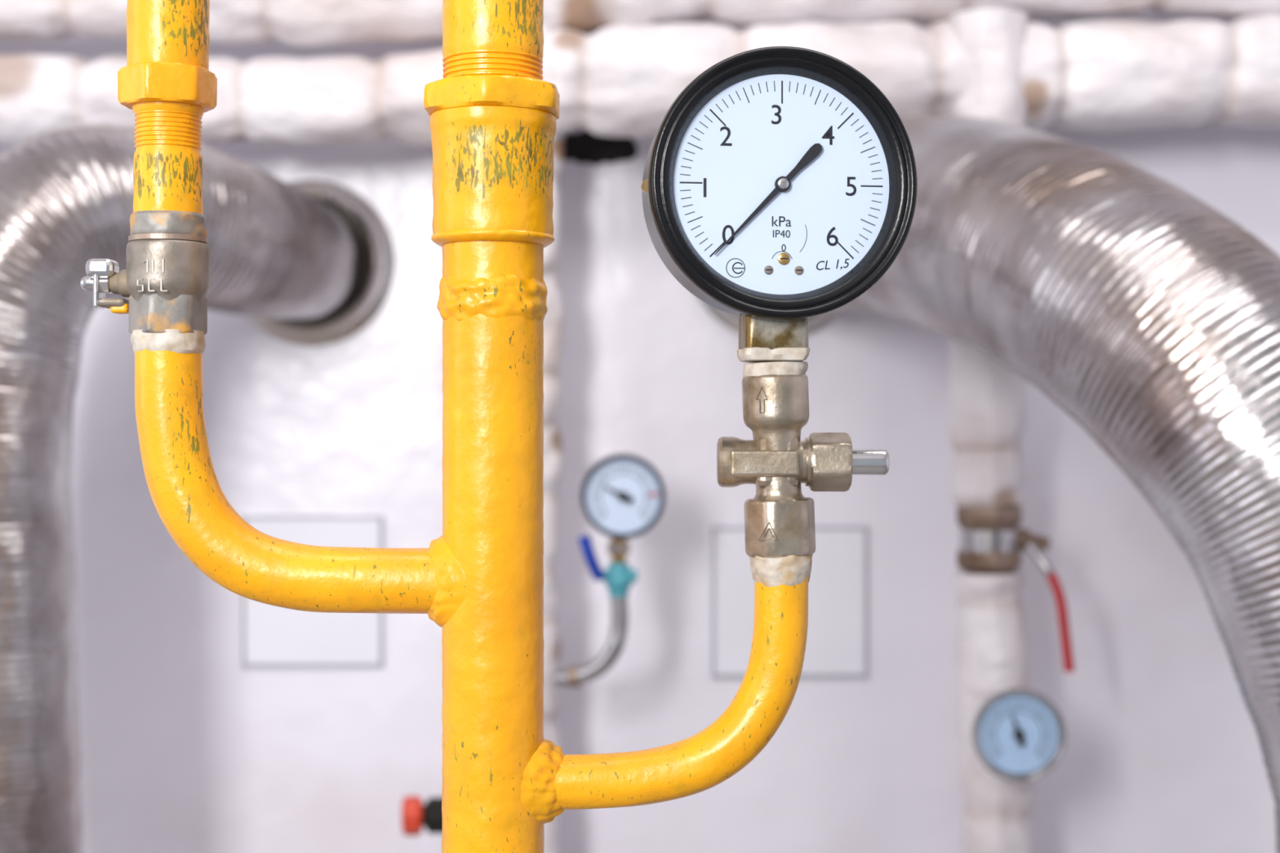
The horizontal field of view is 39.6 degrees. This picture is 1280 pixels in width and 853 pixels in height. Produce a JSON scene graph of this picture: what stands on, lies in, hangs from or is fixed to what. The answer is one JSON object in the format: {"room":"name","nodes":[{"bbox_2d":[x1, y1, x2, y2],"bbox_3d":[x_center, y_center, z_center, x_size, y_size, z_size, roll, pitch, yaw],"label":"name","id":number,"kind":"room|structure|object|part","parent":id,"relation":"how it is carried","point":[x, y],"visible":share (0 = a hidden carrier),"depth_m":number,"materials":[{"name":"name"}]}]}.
{"room":"boiler room","nodes":[
{"label":"boiler room","id":0,"kind":"room"},
{"bbox_2d":[0,8,1279,852],"bbox_3d":[0.100,0.110,2.409,4.800,2.820,0.122,0,0,0],"label":"wall","id":1,"kind":"structure","parent":0,"point":[186,748],"depth_m":2.35,"materials":[{"name":"paint"}]},
{"bbox_2d":[241,515,383,667],"bbox_3d":[-0.432,0.218,2.347,0.187,0.200,0.006,0,0,0],"label":"access panel","id":2,"kind":"object","parent":1,"relation":"attached to","point":[271,634],"visible":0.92,"depth_m":2.35,"materials":[{"name":"paint"}]},
{"bbox_3d":[-0.524,0.218,2.347,0.003,0.200,0.006,0,0,0],"label":"frame","id":3,"kind":"part","parent":2,"relation":"part of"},
{"bbox_3d":[-0.432,0.120,2.347,0.187,0.003,0.006,0,0,0],"label":"frame","id":4,"kind":"part","parent":2,"relation":"part of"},
{"bbox_3d":[-0.432,0.316,2.347,0.187,0.003,0.006,0,0,0],"label":"frame","id":5,"kind":"part","parent":2,"relation":"part of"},
{"bbox_3d":[-0.340,0.218,2.347,0.003,0.200,0.006,0,0,0],"label":"frame","id":6,"kind":"part","parent":2,"relation":"part of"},
{"bbox_2d":[711,526,868,678],"bbox_3d":[0.198,0.232,2.347,0.206,0.200,0.006,0,0,0],"label":"access panel","id":7,"kind":"object","parent":1,"relation":"attached to","point":[835,640],"visible":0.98,"depth_m":2.35,"materials":[{"name":"paint"}]},
{"bbox_3d":[0.097,0.232,2.347,0.003,0.200,0.006,0,0,0],"label":"frame","id":8,"kind":"part","parent":7,"relation":"part of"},
{"bbox_3d":[0.198,0.330,2.347,0.206,0.003,0.006,0,0,0],"label":"frame","id":9,"kind":"part","parent":7,"relation":"part of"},
{"bbox_3d":[0.198,0.134,2.347,0.206,0.003,0.006,0,0,0],"label":"frame","id":10,"kind":"part","parent":7,"relation":"part of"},
{"bbox_3d":[0.299,0.232,2.347,0.003,0.200,0.006,0,0,0],"label":"frame","id":11,"kind":"part","parent":7,"relation":"part of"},
{"bbox_3d":[0.100,1.560,0.435,5.040,0.120,4.070,0,0,0],"label":"floor","id":12,"kind":"structure","parent":0,"visible":0},
{"bbox_2d":[0,125,395,852],"bbox_3d":[-0.549,0.582,2.091,0.269,1.835,0.675,0,0,30],"label":"flexible duct","id":13,"kind":"object","parent":12,"relation":"on","point":[308,262],"visible":0.86,"depth_m":1.87,"materials":[{"name":"metal"}]},
{"bbox_2d":[117,0,808,852],"bbox_3d":[-0.106,0.100,1.090,0.419,2.800,0.090,0,0,5],"label":"gas pipe","id":14,"kind":"object","parent":12,"relation":"on","point":[493,114],"visible":0.98,"depth_m":1.07,"materials":[{"name":"yellow metal"}]},
{"bbox_2d":[80,209,209,354],"bbox_3d":[-0.303,-0.087,1.089,0.078,0.086,0.050,0,0,0],"label":"valve","id":15,"kind":"object","parent":14,"relation":"on","point":[165,279],"visible":0.97,"depth_m":1.07,"materials":[{"name":"metal"}]},
{"bbox_3d":[-0.331,-0.086,1.089,0.004,0.027,0.016,0,0,0],"label":"handle plate","id":16,"kind":"part","parent":15,"relation":"part of","materials":[{"name":"metal"}]},
{"bbox_2d":[126,0,209,70],"bbox_3d":[-0.289,-0.757,1.089,0.050,1.086,0.050,0,0,0],"label":"pipe","id":17,"kind":"object","parent":14,"relation":"attached to","point":[162,34],"depth_m":1.07,"materials":[{"name":"yellow metal"}]},
{"bbox_2d":[716,360,889,586],"bbox_3d":[0.099,0.029,1.090,0.106,0.138,0.042,0,0,-6],"label":"shutoff valve","id":18,"kind":"object","parent":14,"relation":"on","point":[780,531],"visible":1,"depth_m":1.07,"materials":[{"name":"metal"}]},
{"bbox_2d":[640,46,917,362],"bbox_3d":[0.082,-0.133,1.084,0.164,0.187,0.062,0,0,-8],"label":"pressure gauge","id":19,"kind":"object","parent":18,"relation":"on","point":[779,186],"visible":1,"depth_m":1.06,"materials":[{"name":"black metal"}]},
{"bbox_3d":[0.085,-0.145,1.065,0.140,0.140,0.001,0,0,-8],"label":"dial plate","id":20,"kind":"part","parent":19,"relation":"part of","materials":[{"name":"white metal"}]},
{"bbox_3d":[0.138,0.022,1.089,0.028,0.016,0.016,0,0,0],"label":"valve stem","id":21,"kind":"part","parent":18,"relation":"part of","materials":[{"name":"metal"}]},
{"bbox_2d":[542,23,564,852],"bbox_3d":[-0.141,0.100,2.220,0.103,2.800,0.104,0,0,-43],"label":"insulated pipe","id":22,"kind":"object","parent":12,"relation":"on","point":[553,322],"visible":0.23,"depth_m":2.19,"materials":[{"name":"fabric"}]},
{"bbox_2d":[401,795,442,835],"bbox_3d":[-0.240,0.475,2.172,0.102,0.047,0.047,0,0,-6],"label":"valve","id":23,"kind":"object","parent":22,"relation":"attached to","point":[415,815],"visible":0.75,"depth_m":2.15,"materials":[{"name":"red plastic"}]},
{"bbox_3d":[-0.278,0.475,2.169,0.028,0.047,0.048,0,0,0],"label":"knob","id":24,"kind":"part","parent":23,"relation":"part of","materials":[{"name":"red plastic"}]},
{"bbox_2d":[554,534,637,687],"bbox_3d":[-0.058,0.222,2.125,0.103,0.189,0.070,0,0,16],"label":"pipe","id":25,"kind":"object","parent":22,"relation":"attached to","point":[618,578],"visible":0.99,"depth_m":2.13,"materials":[{"name":"silver metal"}]},
{"bbox_3d":[-0.057,0.155,2.103,0.034,0.055,0.021,0,0,-29],"label":"lever","id":26,"kind":"part","parent":25,"relation":"part of","materials":[{"name":"blue plastic"}]},
{"bbox_3d":[-0.025,0.151,2.135,0.025,0.035,0.029,0,0,0],"label":"stem","id":27,"kind":"part","parent":25,"relation":"part of","materials":[{"name":"gold metal"}]},
{"bbox_2d":[580,453,665,538],"bbox_3d":[-0.021,0.083,2.132,0.101,0.101,0.042,0,0,-4],"label":"pressure gauge","id":28,"kind":"object","parent":25,"relation":"attached to","point":[623,495],"visible":1,"depth_m":2.12,"materials":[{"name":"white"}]},
{"bbox_2d":[697,115,1279,852],"bbox_3d":[0.404,0.571,1.905,0.336,1.858,1.124,0,0,-35],"label":"flexible duct","id":29,"kind":"object","parent":12,"relation":"on","point":[1146,313],"visible":0.67,"depth_m":1.60,"materials":[{"name":"metal"}]},
{"bbox_2d":[953,569,1035,852],"bbox_3d":[0.434,0.839,2.170,0.101,1.323,0.093,0,0,0],"label":"insulated pipe","id":30,"kind":"object","parent":12,"relation":"on","point":[992,655],"visible":0.84,"depth_m":2.13,"materials":[{"name":"fabric"}]},
{"bbox_2d":[956,504,1075,671],"bbox_3d":[0.459,0.193,2.157,0.143,0.196,0.074,0,0,23],"label":"valve","id":31,"kind":"object","parent":30,"relation":"attached to","point":[992,540],"visible":0.99,"depth_m":2.14,"materials":[{"name":"metal"}]},
{"bbox_3d":[0.470,0.137,2.161,0.055,0.031,0.028,0,0,11],"label":"valve stem","id":32,"kind":"part","parent":31,"relation":"part of","materials":[{"name":"metal"}]},
{"bbox_3d":[0.481,0.163,2.128,0.041,0.049,0.016,0,0,39],"label":"lever arm","id":33,"kind":"part","parent":31,"relation":"part of","materials":[{"name":"silver metal"}]},
{"bbox_2d":[971,688,1066,782],"bbox_3d":[0.442,0.357,2.089,0.108,0.108,0.076,0,0,6],"label":"gauge","id":34,"kind":"object","parent":30,"relation":"attached to","point":[1019,735],"visible":1,"depth_m":2.06,"materials":[{"name":"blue glass"}]},
{"bbox_3d":[0.439,0.357,2.059,0.100,0.100,0.001,0,0,6],"label":"dial plate","id":35,"kind":"part","parent":34,"relation":"part of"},
{"bbox_3d":[-2.360,0.110,0.435,0.120,2.820,4.070,0,0,0],"label":"wall","id":36,"kind":"structure","parent":0,"visible":0},
{"bbox_2d":[0,13,1279,146],"bbox_3d":[0.100,-0.428,2.199,4.800,0.165,0.146,0,0,0],"label":"insulated pipe","id":37,"kind":"object","parent":36,"relation":"attached to","point":[622,80],"visible":0.7,"depth_m":2.15,"materials":[{"name":"fabric"}]},
{"bbox_2d":[946,8,1027,506],"bbox_3d":[0.424,-0.201,2.170,0.096,0.598,0.098,0,0,0],"label":"insulated pipe","id":38,"kind":"object","parent":37,"relation":"attached to","point":[987,401],"visible":0.5,"depth_m":2.13,"materials":[{"name":"fabric"}]},
{"bbox_2d":[0,0,1279,47],"bbox_3d":[0.100,-0.554,2.211,4.800,0.166,0.133,0,0,0],"label":"insulated pipe","id":39,"kind":"object","parent":36,"relation":"attached to","point":[297,23],"visible":0.73,"depth_m":2.17,"materials":[{"name":"fabric"}]}
]}

